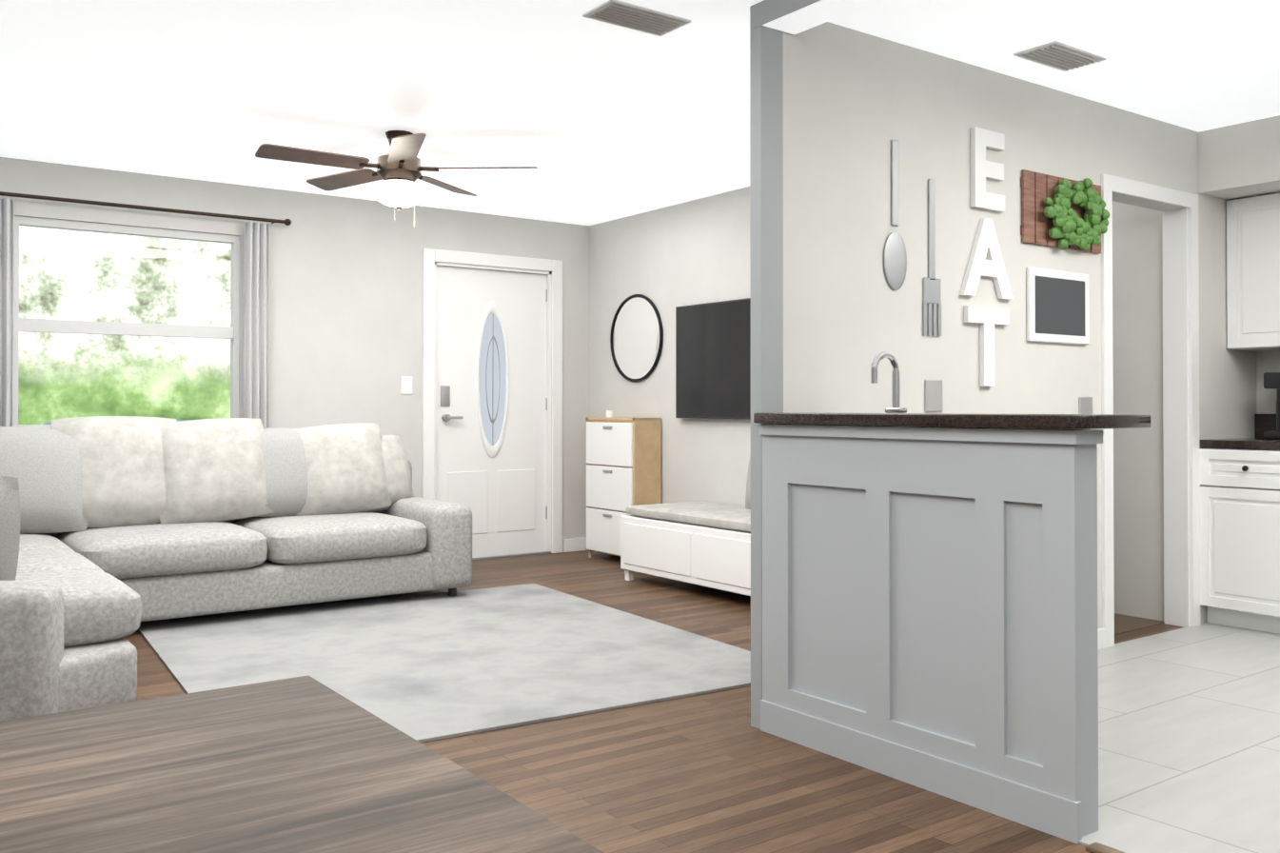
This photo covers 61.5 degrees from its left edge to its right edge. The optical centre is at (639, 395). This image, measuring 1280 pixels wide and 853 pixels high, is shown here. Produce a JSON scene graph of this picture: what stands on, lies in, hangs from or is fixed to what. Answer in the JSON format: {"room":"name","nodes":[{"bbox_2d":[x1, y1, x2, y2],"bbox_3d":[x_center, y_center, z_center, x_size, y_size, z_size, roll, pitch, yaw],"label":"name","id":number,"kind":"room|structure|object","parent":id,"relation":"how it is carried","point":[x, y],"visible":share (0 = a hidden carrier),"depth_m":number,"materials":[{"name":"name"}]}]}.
{"room":"kitchen","nodes":[
{"label":"kitchen","id":0,"kind":"room"},
{"bbox_2d":[0,157,589,552],"bbox_3d":[-1.828,-0.070,7.141,6.740,2.440,0.120,0,-1,-36],"label":"wall","id":1,"kind":"structure","parent":0,"point":[344,309],"depth_m":7.01,"materials":[{"name":"paint"}]},
{"bbox_2d":[13,215,242,429],"bbox_3d":[-2.966,-0.338,6.277,1.360,1.299,0.125,0,-1,-36],"label":"window","id":2,"kind":"structure","parent":1,"relation":"in","point":[232,332],"depth_m":6.29,"materials":[{"name":"grey"}]},
{"bbox_2d":[0,191,291,225],"bbox_3d":[-2.913,-1.084,6.221,1.774,0.044,0.105,0,-1,-36],"label":"curtain rod","id":3,"kind":"object","parent":1,"relation":"attached to","point":[286,222],"visible":1,"depth_m":6.21,"materials":[{"name":"brown metal"}]},
{"bbox_2d":[0,197,14,426],"bbox_3d":[-3.453,-0.013,5.778,0.157,2.100,0.054,0,-1,-36],"label":"curtain","id":4,"kind":"object","parent":3,"relation":"hanging from","point":[7,260],"visible":0.58,"depth_m":5.80,"materials":[{"name":"fabric"}]},
{"bbox_2d":[243,221,270,428],"bbox_3d":[-2.344,-0.005,6.583,0.158,2.100,0.054,0,-1,-36],"label":"curtain","id":5,"kind":"object","parent":3,"relation":"hanging from","point":[257,286],"visible":0.54,"depth_m":6.58,"materials":[{"name":"fabric"}]},
{"bbox_2d":[400,375,412,393],"bbox_3d":[-1.571,-0.069,7.247,0.080,0.120,0.008,0,-1,-36],"label":"light switch","id":6,"kind":"object","parent":1,"relation":"attached to","point":[405,384],"visible":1,"depth_m":7.24,"materials":[{"name":"white plastic"}]},
{"bbox_2d":[422,247,562,560],"bbox_3d":[-1.060,0.078,7.681,1.110,2.155,0.145,0,-1,-36],"label":"door","id":7,"kind":"structure","parent":1,"relation":"attached to","point":[492,353],"depth_m":7.68,"materials":[{"name":"white wood"}]},
{"bbox_2d":[0,0,1279,225],"bbox_3d":[0.627,-1.364,3.671,6.860,0.080,8.640,0,-1,-36],"label":"ceiling","id":8,"kind":"structure","parent":0,"point":[594,122],"depth_m":4.50,"materials":[{"name":"white paint"}]},
{"bbox_2d":[255,130,538,227],"bbox_3d":[-1.240,-1.072,5.346,1.291,0.470,1.341,0,-1,-36],"label":"ceiling fan","id":9,"kind":"object","parent":8,"relation":"hanging from","point":[399,167],"visible":1,"depth_m":5.28,"materials":[{"name":"brown wood"}]},
{"bbox_2d":[582,0,690,36],"bbox_3d":[-0.010,-1.315,3.764,0.340,0.016,0.180,0,-1,-36],"label":"ceiling vent","id":10,"kind":"object","parent":8,"relation":"in","point":[627,15],"visible":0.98,"depth_m":3.74,"materials":[{"name":"white metal"}]},
{"bbox_2d":[749,0,881,34],"bbox_3d":[1.712,-1.300,1.950,0.155,0.081,4.340,0,-1,-36],"label":"header beam","id":11,"kind":"structure","parent":8,"relation":"attached to","point":[793,16],"depth_m":3.54,"materials":[{"name":"grey paint"}]},
{"bbox_2d":[1013,40,1105,71],"bbox_3d":[1.631,-1.311,4.177,0.340,0.016,0.180,0,-1,-36],"label":"ceiling vent","id":12,"kind":"object","parent":8,"relation":"in","point":[1059,55],"visible":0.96,"depth_m":4.15,"materials":[{"name":"white metal"}]},
{"bbox_2d":[1198,115,1279,199],"bbox_3d":[3.712,-1.162,4.543,0.599,0.304,2.389,0,-1,-36],"label":"wall","id":13,"kind":"structure","parent":8,"relation":"attached to","point":[1239,161],"depth_m":5.19,"materials":[{"name":"paint"}]},
{"bbox_2d":[124,550,1183,852],"bbox_3d":[0.627,1.156,3.646,6.860,0.080,8.640,0,-1,-36],"label":"floor","id":14,"kind":"structure","parent":0,"point":[707,773],"depth_m":3.17,"materials":[{"name":"brown wood"}]},
{"bbox_2d":[0,675,604,852],"bbox_3d":[-0.629,0.707,0.700,1.060,0.760,0.660,0,-1,-36],"label":"dining table","id":15,"kind":"object","parent":14,"relation":"on","point":[304,764],"visible":1,"depth_m":0.91,"materials":[{"name":"brown wood"}]},
{"bbox_2d":[137,583,750,742],"bbox_3d":[-0.897,1.121,4.826,2.200,0.010,2.540,0,-1,-32],"label":"living room rug","id":16,"kind":"object","parent":14,"relation":"on","point":[426,667],"visible":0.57,"depth_m":4.60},
{"bbox_2d":[0,415,472,721],"bbox_3d":[-2.134,0.608,4.790,3.450,1.016,2.814,0,-1,-36],"label":"sofa","id":17,"kind":"object","parent":16,"relation":"on","point":[114,530],"visible":0.98,"depth_m":5.45,"materials":[{"name":"fabric"}]},
{"bbox_2d":[585,410,661,557],"bbox_3d":[-0.131,0.629,7.526,0.242,1.050,0.600,0,-1,-36],"label":"cabinet","id":18,"kind":"object","parent":14,"relation":"on","point":[622,463],"visible":0.85,"depth_m":7.38,"materials":[{"name":"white wood"}]},
{"bbox_2d":[620,454,750,595],"bbox_3d":[0.546,0.694,6.280,0.610,0.895,1.450,0,-1,-36],"label":"storage bench","id":19,"kind":"object","parent":14,"relation":"on","point":[706,543],"visible":0.42,"depth_m":6.16,"materials":[{"name":"white wood"}]},
{"bbox_2d":[749,25,783,728],"bbox_3d":[0.431,-0.063,3.656,0.100,2.358,0.054,0,-1,-36],"label":"post","id":20,"kind":"object","parent":14,"relation":"on","point":[766,162],"visible":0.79,"depth_m":3.63,"materials":[{"name":"grey paint"}]},
{"bbox_2d":[589,186,750,506],"bbox_3d":[0.836,-0.076,6.536,0.120,2.440,3.990,0,-1,-36],"label":"wall","id":21,"kind":"structure","parent":0,"point":[666,261],"depth_m":7.27,"materials":[{"name":"paint"}]},
{"bbox_2d":[610,294,663,382],"bbox_3d":[-0.030,-0.405,7.609,0.024,0.624,0.624,0,-1,-36],"label":"round mirror","id":22,"kind":"object","parent":21,"relation":"attached to","point":[636,338],"visible":0.98,"depth_m":7.60,"materials":[{"name":"black metal"}]},
{"bbox_2d":[675,297,750,418],"bbox_3d":[0.631,-0.225,6.666,0.060,0.740,1.260,0,-1,-36],"label":"tv","id":23,"kind":"object","parent":21,"relation":"attached to","point":[713,360],"visible":0.65,"depth_m":6.83,"materials":[{"name":"black plastic"}]},
{"bbox_2d":[782,21,1256,629],"bbox_3d":[1.833,-0.094,4.720,3.420,2.440,0.120,0,-1,-36],"label":"wall","id":24,"kind":"structure","parent":0,"point":[856,102],"depth_m":4.16,"materials":[{"name":"paint"}]},
{"bbox_2d":[884,139,941,335],"bbox_3d":[1.030,-0.590,4.059,0.325,0.720,0.012,0,-1,-36],"label":"wall decor","id":25,"kind":"object","parent":24,"relation":"attached to","point":[895,260],"visible":1,"depth_m":4.09,"materials":[{"name":"silver metal"}]},
{"bbox_2d":[925,379,943,411],"bbox_3d":[1.127,0.001,4.127,0.100,0.120,0.007,0,-1,-36],"label":"plate","id":26,"kind":"object","parent":24,"relation":"attached to","point":[933,395],"visible":1,"depth_m":4.12,"materials":[{"name":"grey plastic"}]},
{"bbox_2d":[959,217,1013,299],"bbox_3d":[1.379,-0.549,4.304,0.343,0.319,0.022,0,-1,-36],"label":"sign","id":27,"kind":"object","parent":24,"relation":"attached to","point":[984,245],"depth_m":4.30,"materials":[{"name":"white wood"}]},
{"bbox_2d":[964,305,1009,386],"bbox_3d":[1.380,-0.195,4.302,0.288,0.315,0.022,0,-1,-36],"label":"sign","id":28,"kind":"object","parent":24,"relation":"attached to","point":[987,318],"depth_m":4.29,"materials":[{"name":"white wood"}]},
{"bbox_2d":[970,126,1004,212],"bbox_3d":[1.386,-0.902,4.313,0.217,0.321,0.022,0,-1,-36],"label":"sign","id":29,"kind":"object","parent":24,"relation":"attached to","point":[981,169],"depth_m":4.29,"materials":[{"name":"white wood"}]},
{"bbox_2d":[1026,266,1089,344],"bbox_3d":[1.794,-0.380,4.607,0.440,0.310,0.018,0,-1,-36],"label":"frame","id":30,"kind":"object","parent":24,"relation":"attached to","point":[1057,306],"visible":0.98,"depth_m":4.59,"materials":[{"name":"white wood"}]},
{"bbox_2d":[1020,169,1109,253],"bbox_3d":[1.838,-0.780,4.601,0.580,0.317,0.086,0,-1,-36],"label":"wall decoration","id":31,"kind":"object","parent":24,"relation":"attached to","point":[1061,212],"visible":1,"depth_m":4.56,"materials":[{"name":"green plant"}]},
{"bbox_2d":[1079,396,1092,413],"bbox_3d":[1.960,0.067,4.731,0.100,0.120,0.007,0,-1,-36],"label":"outlet","id":32,"kind":"object","parent":24,"relation":"attached to","point":[1085,404],"visible":0.58,"depth_m":4.73,"materials":[{"name":"grey plastic"}]},
{"bbox_2d":[1097,628,1104,649],"bbox_3d":[1.280,1.077,4.224,1.945,0.090,0.013,0,-1,-36],"label":"baseboard","id":33,"kind":"structure","parent":24,"relation":"attached to","point":[1101,631],"depth_m":4.77,"materials":[{"name":"white wood"}]},
{"bbox_2d":[1100,173,1200,647],"bbox_3d":[2.372,0.070,5.100,0.840,2.120,0.135,0,-1,-36],"label":"door frame","id":34,"kind":"structure","parent":24,"relation":"attached to","point":[1181,434],"depth_m":5.27,"materials":[{"name":"white wood"}]},
{"bbox_2d":[1226,193,1279,351],"bbox_3d":[3.255,-0.617,5.388,0.317,0.760,0.471,0,-1,-36],"label":"upper cabinet","id":35,"kind":"object","parent":24,"relation":"attached to","point":[1253,269],"visible":1,"depth_m":5.37,"materials":[{"name":"white wood"}]},
{"bbox_2d":[1254,413,1276,436],"bbox_3d":[3.844,0.150,4.822,0.020,0.125,2.066,0,-1,-36],"label":"backsplash","id":36,"kind":"structure","parent":24,"relation":"attached to","point":[1263,423],"depth_m":5.62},
{"bbox_2d":[1112,200,1164,621],"bbox_3d":[2.154,-0.080,6.133,0.120,2.440,1.790,0,-1,-36],"label":"wall","id":37,"kind":"structure","parent":0,"point":[1137,377],"depth_m":5.47,"materials":[{"name":"paint"}]},
{"bbox_2d":[1114,612,1164,634],"bbox_3d":[1.818,1.136,5.877,0.710,0.004,1.790,0,-1,-36],"label":"floor","id":38,"kind":"structure","parent":0,"point":[1123,623],"depth_m":5.34,"materials":[{"name":"brown wood"}]},
{"bbox_2d":[1079,621,1279,852],"bbox_3d":[3.079,1.103,2.887,3.545,0.011,4.290,0,-1,-36],"label":"floor","id":39,"kind":"structure","parent":0,"point":[1189,738],"depth_m":3.43,"materials":[{"name":"beige tile"}]},
{"bbox_2d":[759,423,1102,844],"bbox_3d":[0.787,0.601,3.157,0.122,1.020,1.156,0,-1,-36],"label":"peninsula base","id":40,"kind":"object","parent":39,"relation":"on","point":[929,608],"depth_m":3.01,"materials":[{"name":"grey wood"}]},
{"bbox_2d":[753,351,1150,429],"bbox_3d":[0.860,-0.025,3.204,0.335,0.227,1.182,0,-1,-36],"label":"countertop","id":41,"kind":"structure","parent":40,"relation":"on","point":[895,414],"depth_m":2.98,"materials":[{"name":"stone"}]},
{"bbox_2d":[1199,444,1279,633],"bbox_3d":[3.134,0.695,5.287,0.617,0.875,0.471,0,-1,-36],"label":"base cabinet","id":42,"kind":"object","parent":39,"relation":"on","point":[1240,532],"depth_m":5.14,"materials":[{"name":"white wood"}]},
{"bbox_2d":[1199,436,1279,448],"bbox_3d":[3.134,0.237,5.291,0.618,0.039,0.471,0,-1,-36],"label":"countertop","id":43,"kind":"structure","parent":42,"relation":"on","point":[1264,443],"depth_m":5.19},
{"bbox_2d":[1263,372,1279,438],"bbox_3d":[3.254,0.051,5.329,0.220,0.330,0.222,0,-1,-36],"label":"coffee maker","id":44,"kind":"object","parent":43,"relation":"on","point":[1271,380],"visible":1,"depth_m":5.32,"materials":[{"name":"black plastic"}]},
{"bbox_2d":[1256,350,1279,413],"bbox_3d":[3.354,-0.085,5.639,0.120,2.440,8.400,0,-1,-36],"label":"wall","id":45,"kind":"structure","parent":0,"point":[1268,361],"depth_m":5.64,"materials":[{"name":"paint"}]},
{"label":"outside","id":46,"kind":"structure","parent":0,"visible":0},
{"bbox_2d":[18,225,231,424],"bbox_3d":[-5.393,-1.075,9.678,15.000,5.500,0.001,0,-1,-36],"label":"window glass","id":47,"kind":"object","parent":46,"point":[184,304],"depth_m":10.07,"materials":[{"name":"clear glass"}]},
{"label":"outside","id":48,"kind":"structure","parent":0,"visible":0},
{"bbox_2d":[43,419,189,424],"bbox_3d":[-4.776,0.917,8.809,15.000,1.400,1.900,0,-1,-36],"label":"car","id":49,"kind":"object","parent":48,"point":[49,423],"depth_m":9.58,"materials":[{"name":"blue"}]}
]}

